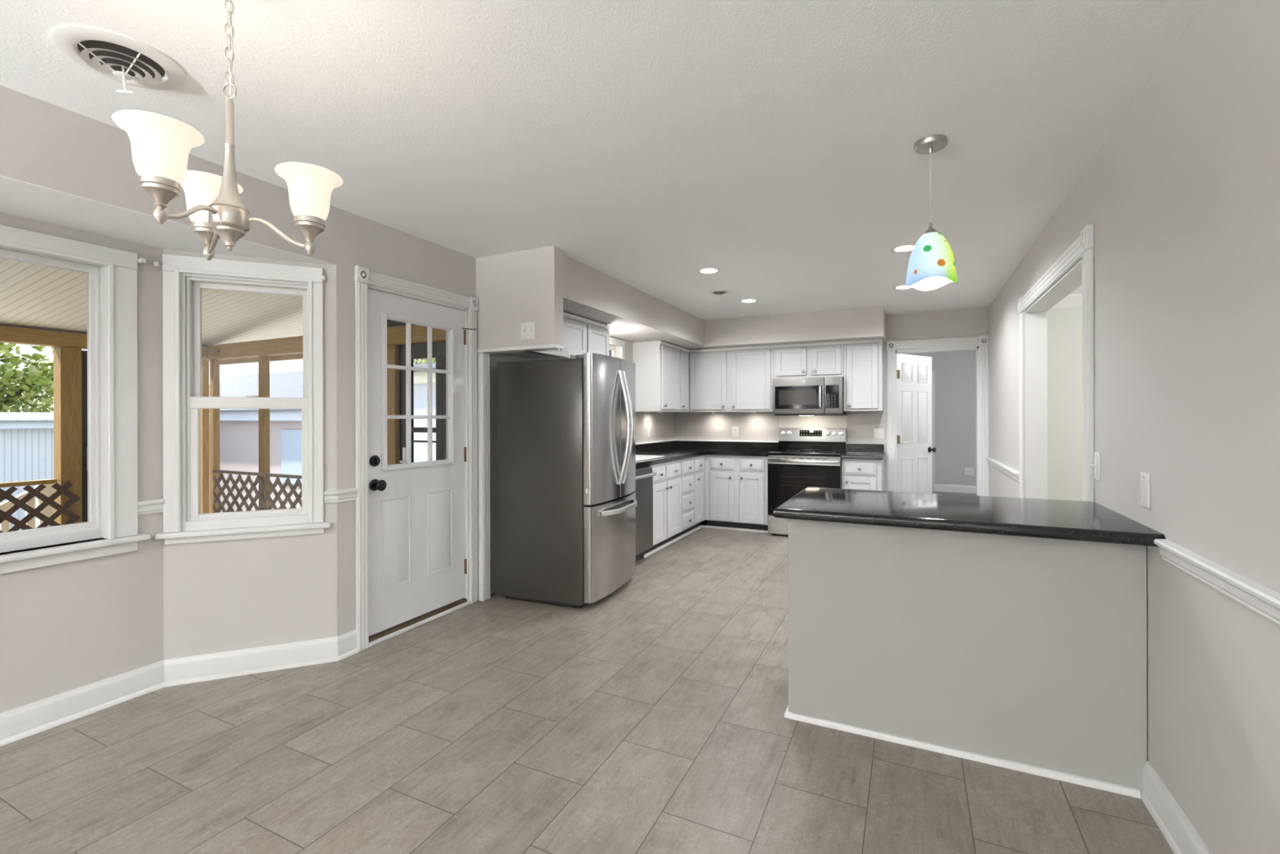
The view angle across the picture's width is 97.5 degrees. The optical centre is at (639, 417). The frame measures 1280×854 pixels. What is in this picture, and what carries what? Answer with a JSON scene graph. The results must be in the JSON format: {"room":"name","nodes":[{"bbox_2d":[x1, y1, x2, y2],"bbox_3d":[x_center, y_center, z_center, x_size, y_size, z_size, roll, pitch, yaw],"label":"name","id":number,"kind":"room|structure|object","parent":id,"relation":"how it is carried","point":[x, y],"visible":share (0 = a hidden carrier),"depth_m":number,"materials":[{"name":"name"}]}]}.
{"room":"kitchen","nodes":[
{"label":"kitchen","id":0,"kind":"room"},
{"bbox_2d":[0,212,164,712],"bbox_3d":[-2.861,0.254,1.770,0.120,2.153,2.250,0,0,26],"label":"wall","id":1,"kind":"structure","parent":0,"point":[64,627],"depth_m":2.52,"materials":[{"name":"grey paint"}]},
{"bbox_2d":[0,224,151,574],"bbox_3d":[-2.843,-0.070,1.752,0.170,1.395,2.085,0,0,26],"label":"window","id":2,"kind":"structure","parent":1,"relation":"in","point":[112,273],"depth_m":2.56,"materials":[{"name":"white wood"}]},
{"bbox_2d":[137,257,146,264],"bbox_3d":[-2.350,-0.734,2.644,0.045,0.027,0.020,0,0,26],"label":"curtain rod bracket","id":3,"kind":"object","parent":1,"relation":"attached to","point":[140,260],"visible":1,"depth_m":2.63,"materials":[{"name":"white plastic"}]},
{"bbox_2d":[153,261,162,267],"bbox_3d":[-2.332,-0.734,2.714,0.020,0.027,0.045,0,0,-23],"label":"curtain rod bracket","id":4,"kind":"object","parent":1,"relation":"attached to","point":[156,264],"visible":1,"depth_m":2.70,"materials":[{"name":"white plastic"}]},
{"bbox_2d":[0,175,335,264],"bbox_3d":[-2.631,-0.880,1.662,0.593,0.120,3.337,0,0,26],"label":"ceiling","id":5,"kind":"structure","parent":0,"point":[19,198],"depth_m":2.36,"materials":[{"name":"white paint"}]},
{"bbox_2d":[162,248,337,659],"bbox_3d":[-2.005,0.252,2.940,0.749,2.153,0.120,0,0,-23],"label":"wall","id":6,"kind":"structure","parent":0,"point":[226,595],"depth_m":2.90,"materials":[{"name":"grey paint"}]},
{"bbox_2d":[137,253,359,545],"bbox_3d":[-1.971,-0.085,2.903,0.951,1.416,0.217,0,0,-23],"label":"window","id":7,"kind":"structure","parent":6,"relation":"in","point":[183,401],"depth_m":2.84,"materials":[{"name":"white wood"}]},
{"bbox_2d":[320,275,325,281],"bbox_3d":[-1.685,-0.736,2.986,0.020,0.027,0.045,0,0,-23],"label":"curtain rod bracket","id":8,"kind":"object","parent":7,"relation":"attached to","point":[322,277],"visible":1,"depth_m":2.97,"materials":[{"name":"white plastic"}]},
{"bbox_2d":[0,84,674,635],"bbox_3d":[-2.146,0.589,2.123,0.130,3.440,11.957,0,0,26],"label":"wall","id":9,"kind":"structure","parent":0,"point":[43,144],"depth_m":3.02,"materials":[{"name":"grey paint"}]},
{"bbox_2d":[0,629,358,746],"bbox_3d":[-3.348,1.249,0.023,0.519,0.125,7.128,0,0,26],"label":"baseboard","id":10,"kind":"structure","parent":9,"relation":"attached to","point":[22,722],"depth_m":2.73,"materials":[{"name":"white wood"}]},
{"bbox_2d":[354,265,478,651],"bbox_3d":[-1.419,0.231,3.582,0.152,2.152,0.970,0,0,26],"label":"door frame","id":11,"kind":"structure","parent":9,"relation":"attached to","point":[363,277],"depth_m":3.26,"materials":[{"name":"white wood"}]},
{"bbox_2d":[368,288,476,647],"bbox_3d":[-1.403,0.282,3.596,0.170,2.050,0.866,0,0,26],"label":"door","id":12,"kind":"structure","parent":9,"relation":"in","point":[417,562],"depth_m":3.52,"materials":[{"name":"white paint"}]},
{"bbox_2d":[476,352,490,600],"bbox_3d":[-1.121,0.424,4.026,0.062,1.765,0.080,0,0,26],"label":"door frame","id":13,"kind":"structure","parent":9,"relation":"attached to","point":[482,358],"depth_m":4.00,"materials":[{"name":"white wood"}]},
{"bbox_2d":[501,315,609,359],"bbox_3d":[-0.693,-0.654,4.586,0.350,0.350,1.245,0,0,26],"label":"upper cabinet","id":14,"kind":"object","parent":9,"relation":"attached to","point":[580,337],"visible":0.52,"depth_m":4.61,"materials":[{"name":"grey paint"}]},
{"bbox_2d":[563,311,610,328],"bbox_3d":[-0.546,-0.808,4.514,0.018,0.028,1.247,0,0,26],"label":"trim","id":15,"kind":"structure","parent":14,"relation":"attached to","point":[565,314],"depth_m":4.69,"materials":[{"name":"white wood"}]},
{"bbox_2d":[609,337,625,359],"bbox_3d":[-0.400,-0.327,5.678,0.128,0.985,0.860,0,0,26],"label":"window","id":16,"kind":"structure","parent":9,"relation":"in","point":[613,341],"depth_m":5.97,"materials":[{"name":"white wood"}]},
{"bbox_2d":[647,426,649,436],"bbox_3d":[0.105,0.174,6.629,0.009,0.117,0.072,0,0,26],"label":"wall outlet","id":17,"kind":"object","parent":9,"relation":"attached to","point":[648,428],"visible":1,"depth_m":6.62,"materials":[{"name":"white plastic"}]},
{"bbox_2d":[632,340,688,412],"bbox_3d":[0.286,-0.448,6.579,0.380,0.773,0.899,0,0,26],"label":"upper cabinet","id":18,"kind":"object","parent":9,"relation":"attached to","point":[661,371],"visible":1,"depth_m":6.22,"materials":[{"name":"grey paint"}]},
{"bbox_2d":[635,439,778,444],"bbox_3d":[0.472,0.299,5.839,1.355,0.016,2.726,0,0,26],"label":"trim","id":19,"kind":"structure","parent":9,"relation":"attached to","point":[672,439],"depth_m":7.00,"materials":[{"name":"white"}]},
{"bbox_2d":[635,440,778,453],"bbox_3d":[0.473,0.353,5.833,1.363,0.090,2.737,0,0,26],"label":"backsplash","id":20,"kind":"structure","parent":9,"relation":"attached to","point":[670,444],"depth_m":6.98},
{"bbox_2d":[475,245,563,349],"bbox_3d":[-0.846,-0.809,3.903,0.671,0.650,0.104,0,0,26],"label":"wall header","id":21,"kind":"structure","parent":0,"point":[513,289],"depth_m":3.83,"materials":[{"name":"grey paint"}]},
{"bbox_2d":[476,343,564,354],"bbox_3d":[-0.843,-0.471,3.900,0.676,0.025,0.117,0,0,26],"label":"trim","id":22,"kind":"structure","parent":21,"relation":"attached to","point":[550,346],"depth_m":3.83,"materials":[{"name":"white wood"}]},
{"bbox_2d":[520,321,535,340],"bbox_3d":[-0.760,-0.584,3.794,0.118,0.118,0.018,0,0,26],"label":"light switch","id":23,"kind":"object","parent":21,"relation":"attached to","point":[527,330],"visible":1,"depth_m":3.79,"materials":[{"name":"white plastic"}]},
{"bbox_2d":[522,348,569,357],"bbox_3d":[-0.648,-0.427,3.814,0.400,0.066,0.014,0,0,26],"label":"board","id":24,"kind":"object","parent":21,"relation":"attached to","point":[561,353],"visible":1,"depth_m":3.77,"materials":[{"name":"white wood"}]},
{"bbox_2d":[0,491,1174,853],"bbox_3d":[1.505,1.361,2.717,7.116,0.120,16.200,0,0,26],"label":"floor","id":25,"kind":"structure","parent":0,"point":[646,716],"depth_m":2.12,"materials":[{"name":"tile"}]},
{"bbox_2d":[497,352,636,608],"bbox_3d":[-0.470,0.436,4.259,0.875,1.738,0.832,0,0,21],"label":"refrigerator","id":26,"kind":"object","parent":25,"relation":"on","point":[566,502],"visible":1,"depth_m":3.91,"materials":[{"name":"grey metal"}]},
{"bbox_2d":[634,465,657,561],"bbox_3d":[-0.267,0.874,5.025,0.648,0.862,0.607,0,0,26],"label":"dishwasher","id":27,"kind":"object","parent":25,"relation":"on","point":[644,474],"visible":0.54,"depth_m":5.01,"materials":[{"name":"silver metal"}]},
{"bbox_2d":[644,459,681,554],"bbox_3d":[0.013,0.872,5.650,0.650,0.864,0.753,0,0,26],"label":"base cabinet","id":28,"kind":"object","parent":25,"relation":"on","point":[667,483],"visible":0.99,"depth_m":5.51,"materials":[{"name":"grey paint"}]},
{"bbox_2d":[674,457,693,537],"bbox_3d":[0.261,0.872,6.166,0.649,0.864,0.389,0,0,26],"label":"base cabinet","id":29,"kind":"object","parent":25,"relation":"on","point":[686,464],"visible":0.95,"depth_m":6.01,"materials":[{"name":"grey paint"}]},
{"bbox_2d":[687,454,705,531],"bbox_3d":[0.429,0.871,6.512,0.650,0.864,0.378,0,0,26],"label":"base cabinet","id":30,"kind":"object","parent":25,"relation":"on","point":[699,461],"visible":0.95,"depth_m":6.35,"materials":[{"name":"grey paint"}]},
{"bbox_2d":[643,524,768,558],"bbox_3d":[0.738,1.290,5.754,0.807,0.026,1.622,0,0,26],"label":"trim","id":31,"kind":"structure","parent":25,"relation":"on","point":[700,526],"depth_m":6.32,"materials":[{"name":"white wood"}]},
{"bbox_2d":[705,454,768,530],"bbox_3d":[1.206,0.870,6.642,0.734,0.864,0.630,0,0,26],"label":"base cabinet","id":32,"kind":"object","parent":25,"relation":"on","point":[736,486],"visible":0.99,"depth_m":6.40,"materials":[{"name":"grey paint"}]},
{"bbox_2d":[635,440,778,467],"bbox_3d":[0.473,0.373,5.833,1.363,0.130,2.737,0,0,26],"label":"countertop","id":33,"kind":"structure","parent":32,"relation":"on","point":[672,451],"depth_m":6.72,"materials":[{"name":"black stone"}]},
{"bbox_2d":[635,454,664,461],"bbox_3d":[-0.135,0.394,5.373,0.465,0.012,0.800,0,0,26],"label":"sink","id":34,"kind":"object","parent":33,"relation":"in","point":[638,457],"visible":0.36,"depth_m":5.52,"materials":[{"name":"white ceramic"}]},
{"bbox_2d":[635,456,650,457],"bbox_3d":[-0.059,0.399,5.537,0.340,0.001,0.320,0,0,26],"label":"basin","id":35,"kind":"object","parent":34,"relation":"in","point":[636,456],"depth_m":5.63,"materials":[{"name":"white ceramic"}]},
{"bbox_2d":[767,427,846,534],"bbox_3d":[1.880,0.715,6.289,0.762,1.170,0.689,0,0,26],"label":"stove","id":36,"kind":"object","parent":25,"relation":"on","point":[805,457],"visible":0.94,"depth_m":6.12,"materials":[{"name":"silver metal"}]},
{"bbox_2d":[767,449,846,457],"bbox_3d":[1.882,0.401,6.294,0.762,0.028,0.628,0,0,26],"label":"cooktop","id":37,"kind":"object","parent":36,"relation":"in","point":[779,453],"depth_m":6.12,"materials":[{"name":"grey"}]},
{"bbox_2d":[841,458,884,490],"bbox_3d":[2.412,0.867,6.060,0.385,0.864,0.630,0,0,26],"label":"base cabinet","id":38,"kind":"object","parent":25,"relation":"on","point":[856,473],"visible":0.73,"depth_m":5.81,"materials":[{"name":"grey paint"}]},
{"bbox_2d":[840,443,885,459],"bbox_3d":[2.422,0.369,6.067,0.402,0.130,0.622,0,0,26],"label":"countertop","id":39,"kind":"structure","parent":38,"relation":"on","point":[864,451],"depth_m":6.25,"materials":[{"name":"grey stone"}]},
{"bbox_2d":[783,518,1146,798],"bbox_3d":[1.306,0.859,2.442,1.224,0.884,0.607,0,0,26],"label":"kitchen peninsula base","id":40,"kind":"object","parent":25,"relation":"on","point":[1024,654],"visible":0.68,"depth_m":2.13,"materials":[{"name":"grey paint"}]},
{"bbox_2d":[773,487,1164,546],"bbox_3d":[1.280,0.397,2.405,1.242,0.042,0.780,0,0,26],"label":"countertop","id":41,"kind":"structure","parent":40,"relation":"on","point":[1060,519],"depth_m":2.21,"materials":[{"name":"black stone"}]},
{"bbox_2d":[0,0,1205,319],"bbox_3d":[1.687,-1.199,2.571,6.651,0.120,16.300,0,0,26],"label":"ceiling","id":42,"kind":"structure","parent":0,"point":[768,144],"depth_m":2.10,"materials":[{"name":"white paint"}]},
{"bbox_2d":[50,25,186,93],"bbox_3d":[-1.638,-1.078,1.778,0.316,0.110,0.316,0,0,26],"label":"ceiling vent","id":43,"kind":"object","parent":42,"relation":"in","point":[111,55],"visible":1,"depth_m":1.75,"materials":[{"name":"white plastic"}]},
{"bbox_2d":[111,0,342,260],"bbox_3d":[-1.080,-0.783,1.425,0.448,0.701,0.454,0,0,26],"label":"chandelier","id":44,"kind":"object","parent":42,"relation":"hanging from","point":[161,145],"visible":1,"depth_m":1.42,"materials":[{"name":"white glass"}]},
{"bbox_2d":[697,267,720,274],"bbox_3d":[0.533,-1.134,4.355,0.184,0.006,0.184,0,0,26],"label":"recessed light","id":45,"kind":"object","parent":42,"relation":"in","point":[704,270],"visible":1,"depth_m":4.34,"materials":[{"name":"white plastic"}]},
{"bbox_2d":[700,268,716,273],"bbox_3d":[0.533,-1.134,4.355,0.128,0.001,0.128,0,0,26],"label":"diffuser","id":46,"kind":"object","parent":45,"relation":"attached to","point":[708,270],"depth_m":4.34,"materials":[{"name":"white plastic"}]},
{"bbox_2d":[709,288,730,302],"bbox_3d":[0.724,-1.091,5.085,0.190,0.094,0.190,0,0,26],"label":"ceiling vent","id":47,"kind":"object","parent":42,"relation":"in","point":[719,292],"visible":1,"depth_m":5.07,"materials":[{"name":"white plastic"}]},
{"bbox_2d":[563,254,885,350],"bbox_3d":[0.807,-0.983,5.176,2.541,0.310,3.627,0,0,26],"label":"soffit","id":48,"kind":"structure","parent":42,"relation":"attached to","point":[633,314],"depth_m":5.84,"materials":[{"name":"grey paint"}]},
{"bbox_2d":[739,298,758,302],"bbox_3d":[1.062,-1.135,5.487,0.184,0.006,0.184,0,0,26],"label":"recessed light","id":49,"kind":"object","parent":42,"relation":"in","point":[744,300],"visible":1,"depth_m":5.48,"materials":[{"name":"white"}]},
{"bbox_2d":[742,299,755,302],"bbox_3d":[1.062,-1.135,5.487,0.128,0.001,0.128,0,0,26],"label":"diffuser","id":50,"kind":"object","parent":49,"relation":"attached to","point":[746,300],"depth_m":5.48,"materials":[{"name":"white plastic"}]},
{"bbox_2d":[889,244,915,253],"bbox_3d":[1.789,-1.137,3.788,0.184,0.006,0.184,0,0,26],"label":"recessed light","id":51,"kind":"object","parent":42,"relation":"in","point":[907,247],"visible":0.78,"depth_m":3.79,"materials":[{"name":"white"}]},
{"bbox_2d":[894,245,913,251],"bbox_3d":[1.789,-1.137,3.788,0.128,0.001,0.128,0,0,26],"label":"diffuser","id":52,"kind":"object","parent":51,"relation":"attached to","point":[905,248],"depth_m":3.78,"materials":[{"name":"white plastic"}]},
{"bbox_2d":[893,284,912,289],"bbox_3d":[2.317,-1.138,4.919,0.184,0.006,0.184,0,0,26],"label":"recessed light","id":53,"kind":"object","parent":42,"relation":"in","point":[900,286],"visible":0.72,"depth_m":4.94,"materials":[{"name":"white"}]},
{"bbox_2d":[896,285,911,288],"bbox_3d":[2.317,-1.138,4.919,0.128,0.001,0.128,0,0,26],"label":"diffuser","id":54,"kind":"object","parent":53,"relation":"attached to","point":[902,286],"depth_m":4.94,"materials":[{"name":"white plastic"}]},
{"bbox_2d":[905,134,957,291],"bbox_3d":[1.203,-0.839,2.322,0.192,0.598,0.184,0,0,26],"label":"pendant light","id":55,"kind":"object","parent":42,"relation":"hanging from","point":[931,264],"visible":1,"depth_m":2.27,"materials":[{"name":"multicoloured glass"}]},
{"bbox_2d":[674,306,988,518],"bbox_3d":[2.068,0.580,6.655,3.521,3.440,0.130,0,0,26],"label":"wall","id":56,"kind":"structure","parent":0,"point":[964,322],"depth_m":6.32,"materials":[{"name":"grey paint"}]},
{"bbox_2d":[688,347,773,412],"bbox_3d":[1.134,-0.445,6.822,1.035,0.763,0.375,0,0,26],"label":"upper cabinet","id":57,"kind":"object","parent":56,"relation":"attached to","point":[740,380],"visible":1,"depth_m":6.70,"materials":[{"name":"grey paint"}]},
{"bbox_2d":[659,338,881,352],"bbox_3d":[1.396,-0.813,6.043,2.185,0.028,0.900,0,0,26],"label":"trim","id":58,"kind":"structure","parent":57,"relation":"attached to","point":[878,340],"depth_m":6.40,"materials":[{"name":"white wood"}]},
{"bbox_2d":[732,426,738,436],"bbox_3d":[1.189,0.184,7.002,0.085,0.130,0.009,0,0,26],"label":"wall outlet","id":59,"kind":"object","parent":56,"relation":"attached to","point":[735,429],"visible":1,"depth_m":7.00,"materials":[{"name":"white plastic"}]},
{"bbox_2d":[773,343,844,378],"bbox_3d":[1.944,-0.635,6.431,0.761,0.386,0.375,0,0,26],"label":"upper cabinet","id":60,"kind":"object","parent":56,"relation":"attached to","point":[813,361],"visible":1,"depth_m":6.29,"materials":[{"name":"grey paint"}]},
{"bbox_2d":[772,376,847,415],"bbox_3d":[1.927,-0.227,6.371,0.764,0.422,0.448,0,0,26],"label":"microwave","id":61,"kind":"object","parent":60,"relation":"attached to","point":[813,396],"visible":0.99,"depth_m":6.20,"materials":[{"name":"silver metal"}]},
{"bbox_2d":[779,415,846,428],"bbox_3d":[2.027,0.145,6.602,0.763,0.350,0.002,0,0,26],"label":"panel","id":62,"kind":"object","parent":56,"relation":"attached to","point":[785,421],"visible":0.29,"depth_m":6.59,"materials":[{"name":"white paint"}]},
{"bbox_2d":[843,339,883,411],"bbox_3d":[2.462,-0.448,6.181,0.385,0.763,0.375,0,0,26],"label":"upper cabinet","id":63,"kind":"object","parent":56,"relation":"attached to","point":[863,362],"visible":0.98,"depth_m":6.05,"materials":[{"name":"grey paint"}]},
{"bbox_2d":[847,443,884,452],"bbox_3d":[2.546,0.349,6.341,0.387,0.090,0.020,0,0,26],"label":"backsplash","id":64,"kind":"structure","parent":56,"relation":"attached to","point":[851,447],"depth_m":6.33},
{"bbox_2d":[873,428,884,439],"bbox_3d":[2.673,0.186,6.280,0.105,0.118,0.018,0,0,26],"label":"light switch","id":65,"kind":"object","parent":56,"relation":"attached to","point":[878,433],"visible":1,"depth_m":6.28,"materials":[{"name":"white plastic"}]},
{"bbox_2d":[897,353,936,493],"bbox_3d":[3.145,0.285,6.489,0.793,2.000,0.180,0,0,-33],"label":"door","id":66,"kind":"structure","parent":56,"relation":"in","point":[914,372],"depth_m":6.46,"materials":[{"name":"white paint"}]},
{"bbox_2d":[886,334,989,496],"bbox_3d":[3.211,0.224,6.086,0.975,2.146,0.162,0,0,26],"label":"door frame","id":67,"kind":"structure","parent":56,"relation":"attached to","point":[980,344],"depth_m":5.94,"materials":[{"name":"white wood"}]},
{"bbox_2d":[903,350,976,485],"bbox_3d":[5.360,0.072,9.772,2.900,2.440,0.100,0,0,26],"label":"wall","id":68,"kind":"structure","parent":0,"point":[955,420],"depth_m":9.68,"materials":[{"name":"grey paint"}]},
{"bbox_2d":[932,370,934,490],"bbox_3d":[5.112,0.243,9.825,0.088,2.100,0.020,0,0,26],"label":"trim","id":69,"kind":"structure","parent":68,"relation":"attached to","point":[933,371],"depth_m":9.80,"materials":[{"name":"white wood"}]},
{"bbox_2d":[932,484,976,493],"bbox_3d":[5.290,1.230,9.738,2.800,0.125,0.024,0,0,26],"label":"baseboard","id":70,"kind":"structure","parent":68,"relation":"attached to","point":[938,487],"depth_m":9.66,"materials":[{"name":"white wood"}]},
{"bbox_2d":[964,467,973,475],"bbox_3d":[5.626,0.927,9.584,0.140,0.125,0.009,0,0,26],"label":"wall outlet","id":71,"kind":"object","parent":68,"relation":"attached to","point":[968,471],"visible":1,"depth_m":9.58,"materials":[{"name":"white plastic"}]},
{"bbox_2d":[1047,306,1082,501],"bbox_3d":[4.934,0.073,4.947,2.872,2.440,0.120,0,0,26],"label":"wall","id":72,"kind":"structure","parent":0,"point":[1064,325],"depth_m":5.32,"materials":[{"name":"white paint"}]},
{"bbox_2d":[1051,293,1082,308],"bbox_3d":[4.842,-1.091,4.877,2.772,0.110,0.085,0,0,26],"label":"ceiling","id":73,"kind":"structure","parent":72,"relation":"attached to","point":[1071,300],"depth_m":5.26,"materials":[{"name":"white paint"}]},
{"bbox_2d":[988,0,1279,853],"bbox_3d":[1.141,0.582,0.536,0.128,3.440,11.957,0,0,26],"label":"wall","id":74,"kind":"structure","parent":0,"point":[1181,199],"depth_m":1.58,"materials":[{"name":"grey paint"}]},
{"bbox_2d":[985,456,1019,481],"bbox_3d":[3.199,0.446,4.984,0.031,0.069,1.897,0,0,26],"label":"chair rail","id":75,"kind":"object","parent":74,"relation":"attached to","point":[1015,474],"visible":0.91,"depth_m":4.71,"materials":[{"name":"white wood"}]},
{"bbox_2d":[1017,222,1093,502],"bbox_3d":[2.433,0.221,3.252,0.160,2.156,1.776,0,0,26],"label":"door frame","id":76,"kind":"structure","parent":74,"relation":"attached to","point":[1033,322],"depth_m":3.92,"materials":[{"name":"white wood"}]},
{"bbox_2d":[1090,452,1100,480],"bbox_3d":[1.969,0.212,2.431,0.026,0.118,0.072,0,0,26],"label":"light switch","id":77,"kind":"object","parent":74,"relation":"attached to","point":[1096,464],"visible":1,"depth_m":2.42,"materials":[{"name":"white plastic"}]},
{"bbox_2d":[1140,471,1150,508],"bbox_3d":[1.739,0.251,1.933,0.007,0.117,0.072,0,0,26],"label":"blank plate","id":78,"kind":"object","parent":74,"relation":"attached to","point":[1144,477],"visible":1,"depth_m":1.92,"materials":[{"name":"white plastic"}]},
{"bbox_2d":[1140,760,1212,853],"bbox_3d":[0.101,1.242,-1.446,0.024,0.125,7.482,0,0,26],"label":"baseboard","id":79,"kind":"structure","parent":74,"relation":"attached to","point":[1177,829],"depth_m":1.73,"materials":[{"name":"white wood"}]},
{"bbox_2d":[1153,538,1279,626],"bbox_3d":[0.063,0.425,-1.513,0.031,0.069,7.328,0,0,26],"label":"chair rail","id":80,"kind":"object","parent":74,"relation":"attached to","point":[1264,601],"visible":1,"depth_m":1.41,"materials":[{"name":"white wood"}]},
{"label":"outside","id":81,"kind":"structure","parent":0,"visible":0},
{"bbox_3d":[-7.183,2.290,3.331,9.900,0.060,13.750,0,0,26],"label":"driveway","id":82,"kind":"object","parent":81,"visible":0},
{"bbox_2d":[0,479,53,532],"bbox_3d":[-5.755,1.447,4.567,0.100,1.740,1.420,0,0,26],"label":"stair railing","id":83,"kind":"object","parent":82,"relation":"on","point":[48,491],"visible":0.14,"depth_m":5.08,"materials":[{"name":"beige paint"}]},
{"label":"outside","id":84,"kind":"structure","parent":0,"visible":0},
{"bbox_3d":[-8.344,2.473,4.030,100.000,0.300,120.000,0,0,26],"label":"ground","id":85,"kind":"structure","parent":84,"visible":0},
{"bbox_2d":[0,412,53,530],"bbox_3d":[-14.310,1.121,6.686,5.550,2.430,12.000,0,0,26],"label":"fence","id":86,"kind":"object","parent":85,"relation":"on","point":[26,438],"visible":0.18,"depth_m":9.33,"materials":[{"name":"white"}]},
{"bbox_2d":[0,342,53,412],"bbox_3d":[-17.215,-0.580,13.299,6.507,5.881,6.887,0,0,37],"label":"tree","id":87,"kind":"object","parent":85,"relation":"on","point":[38,379],"visible":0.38,"depth_m":14.22,"materials":[{"name":"green plant"}]},
{"bbox_2d":[208,363,435,512],"bbox_3d":[-7.506,0.546,14.172,8.300,3.550,5.600,0,0,26],"label":"house","id":88,"kind":"structure","parent":85,"relation":"on","point":[238,428],"depth_m":11.74,"materials":[{"name":"grey"}]},
{"bbox_2d":[413,368,435,462],"bbox_3d":[-2.476,0.735,9.524,4.500,3.150,3.300,0,0,26],"label":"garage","id":89,"kind":"structure","parent":85,"relation":"on","point":[420,389],"depth_m":8.18,"materials":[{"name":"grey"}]},
{"bbox_2d":[413,358,435,364],"bbox_3d":[-8.570,-0.355,20.960,4.292,5.392,5.453,0,0,44],"label":"tree","id":90,"kind":"object","parent":85,"relation":"on","point":[424,360],"visible":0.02,"depth_m":21.22,"materials":[{"name":"green plant"}]},
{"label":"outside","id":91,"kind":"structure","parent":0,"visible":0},
{"bbox_2d":[0,257,303,346],"bbox_3d":[-4.641,-0.987,1.434,3.739,0.527,8.950,0,0,26],"label":"ceiling","id":92,"kind":"structure","parent":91,"point":[33,295],"depth_m":4.49,"materials":[{"name":"beige wood"}]},
{"bbox_2d":[0,325,206,358],"bbox_3d":[-6.268,-0.657,2.042,0.140,0.119,8.230,0,0,26],"label":"beam","id":93,"kind":"structure","parent":92,"relation":"attached to","point":[10,335],"depth_m":4.65,"materials":[{"name":"brown wood"}]},
{"bbox_2d":[201,324,445,360],"bbox_3d":[-2.939,-0.662,5.063,3.750,0.144,0.095,0,0,26],"label":"beam","id":94,"kind":"structure","parent":92,"relation":"attached to","point":[395,335],"depth_m":5.21,"materials":[{"name":"brown wood"}]},
{"bbox_2d":[219,353,302,364],"bbox_3d":[-2.801,-0.580,5.106,3.540,0.060,0.038,0,0,26],"label":"header board","id":95,"kind":"object","parent":94,"relation":"attached to","point":[299,356],"visible":0.14,"depth_m":5.57,"materials":[{"name":"wood"}]},
{"bbox_2d":[386,319,413,327],"bbox_3d":[-1.921,-0.963,4.585,1.500,0.449,0.030,0,0,26],"label":"board","id":96,"kind":"object","parent":94,"relation":"on","point":[389,322],"visible":0.02,"depth_m":4.62,"materials":[{"name":"brown wood"}]},
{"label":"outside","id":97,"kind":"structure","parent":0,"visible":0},
{"bbox_3d":[-4.687,1.575,1.431,3.849,0.080,8.500,0,0,26],"label":"floor","id":98,"kind":"structure","parent":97,"visible":0},
{"bbox_2d":[0,481,80,533],"bbox_3d":[-6.374,1.031,1.601,0.015,0.965,7.170,0,0,26],"label":"lattice panel","id":99,"kind":"object","parent":98,"relation":"on","point":[18,504],"visible":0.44,"depth_m":4.60,"materials":[{"name":"brown wood"}]},
{"bbox_2d":[53,346,82,524],"bbox_3d":[-4.921,0.468,4.827,0.140,2.135,0.135,0,0,26],"label":"porch post","id":100,"kind":"object","parent":98,"relation":"on","point":[67,360],"visible":0.58,"depth_m":4.78,"materials":[{"name":"brown wood"}]},
{"bbox_2d":[81,350,87,522],"bbox_3d":[-4.680,0.475,5.283,0.098,2.120,0.875,0,0,26],"label":"screen door","id":101,"kind":"structure","parent":98,"relation":"on","point":[84,353],"depth_m":4.92,"materials":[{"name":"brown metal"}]},
{"bbox_2d":[200,360,209,513],"bbox_3d":[-4.530,0.474,5.829,0.088,2.120,0.060,0,0,26],"label":"porch post","id":102,"kind":"object","parent":98,"relation":"on","point":[204,413],"visible":0.44,"depth_m":5.80,"materials":[{"name":"brown wood"}]},
{"bbox_2d":[209,359,220,512],"bbox_3d":[-4.350,0.474,5.742,0.072,2.120,0.060,0,0,26],"label":"porch post","id":103,"kind":"object","parent":98,"relation":"on","point":[214,364],"visible":0.58,"depth_m":5.72,"materials":[{"name":"brown wood"}]},
{"bbox_2d":[212,469,302,512],"bbox_3d":[-3.277,1.016,5.160,2.278,0.979,0.022,0,0,26],"label":"lattice panel","id":104,"kind":"object","parent":98,"relation":"on","point":[298,497],"depth_m":5.35,"materials":[{"name":"brown wood"}]},
{"bbox_2d":[258,355,270,510],"bbox_3d":[-3.604,0.472,5.382,0.084,2.120,0.060,0,0,26],"label":"porch post","id":105,"kind":"object","parent":98,"relation":"on","point":[264,361],"visible":0.58,"depth_m":5.36,"materials":[{"name":"brown wood"}]},
{"bbox_2d":[386,344,399,464],"bbox_3d":[-2.057,0.469,4.647,0.175,2.120,0.080,0,0,26],"label":"porch post","id":106,"kind":"object","parent":98,"relation":"on","point":[393,350],"visible":0.24,"depth_m":4.59,"materials":[{"name":"brown wood"}]},
{"bbox_2d":[443,340,446,459],"bbox_3d":[-1.368,0.467,4.325,0.285,2.120,0.100,0,0,26],"label":"post","id":107,"kind":"object","parent":98,"relation":"on","point":[444,341],"visible":0.07,"depth_m":4.34,"materials":[{"name":"wood"}]},
{"bbox_2d":[399,341,444,463],"bbox_3d":[-1.744,0.468,4.485,0.520,2.120,0.098,0,0,26],"label":"storm door","id":108,"kind":"structure","parent":107,"relation":"attached to","point":[418,351],"depth_m":4.51,"materials":[{"name":"wood"}]},
{"bbox_3d":[-6.140,1.050,2.299,0.140,0.975,0.140,0,0,26],"label":"porch post","id":109,"kind":"object","parent":98,"relation":"on","visible":0},
{"bbox_2d":[0,479,57,487],"bbox_3d":[-6.504,0.546,1.547,0.060,0.035,7.130,0,0,26],"label":"railing cap","id":110,"kind":"object","parent":109,"relation":"on","point":[45,481],"visible":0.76,"depth_m":4.59,"materials":[{"name":"brown wood"}]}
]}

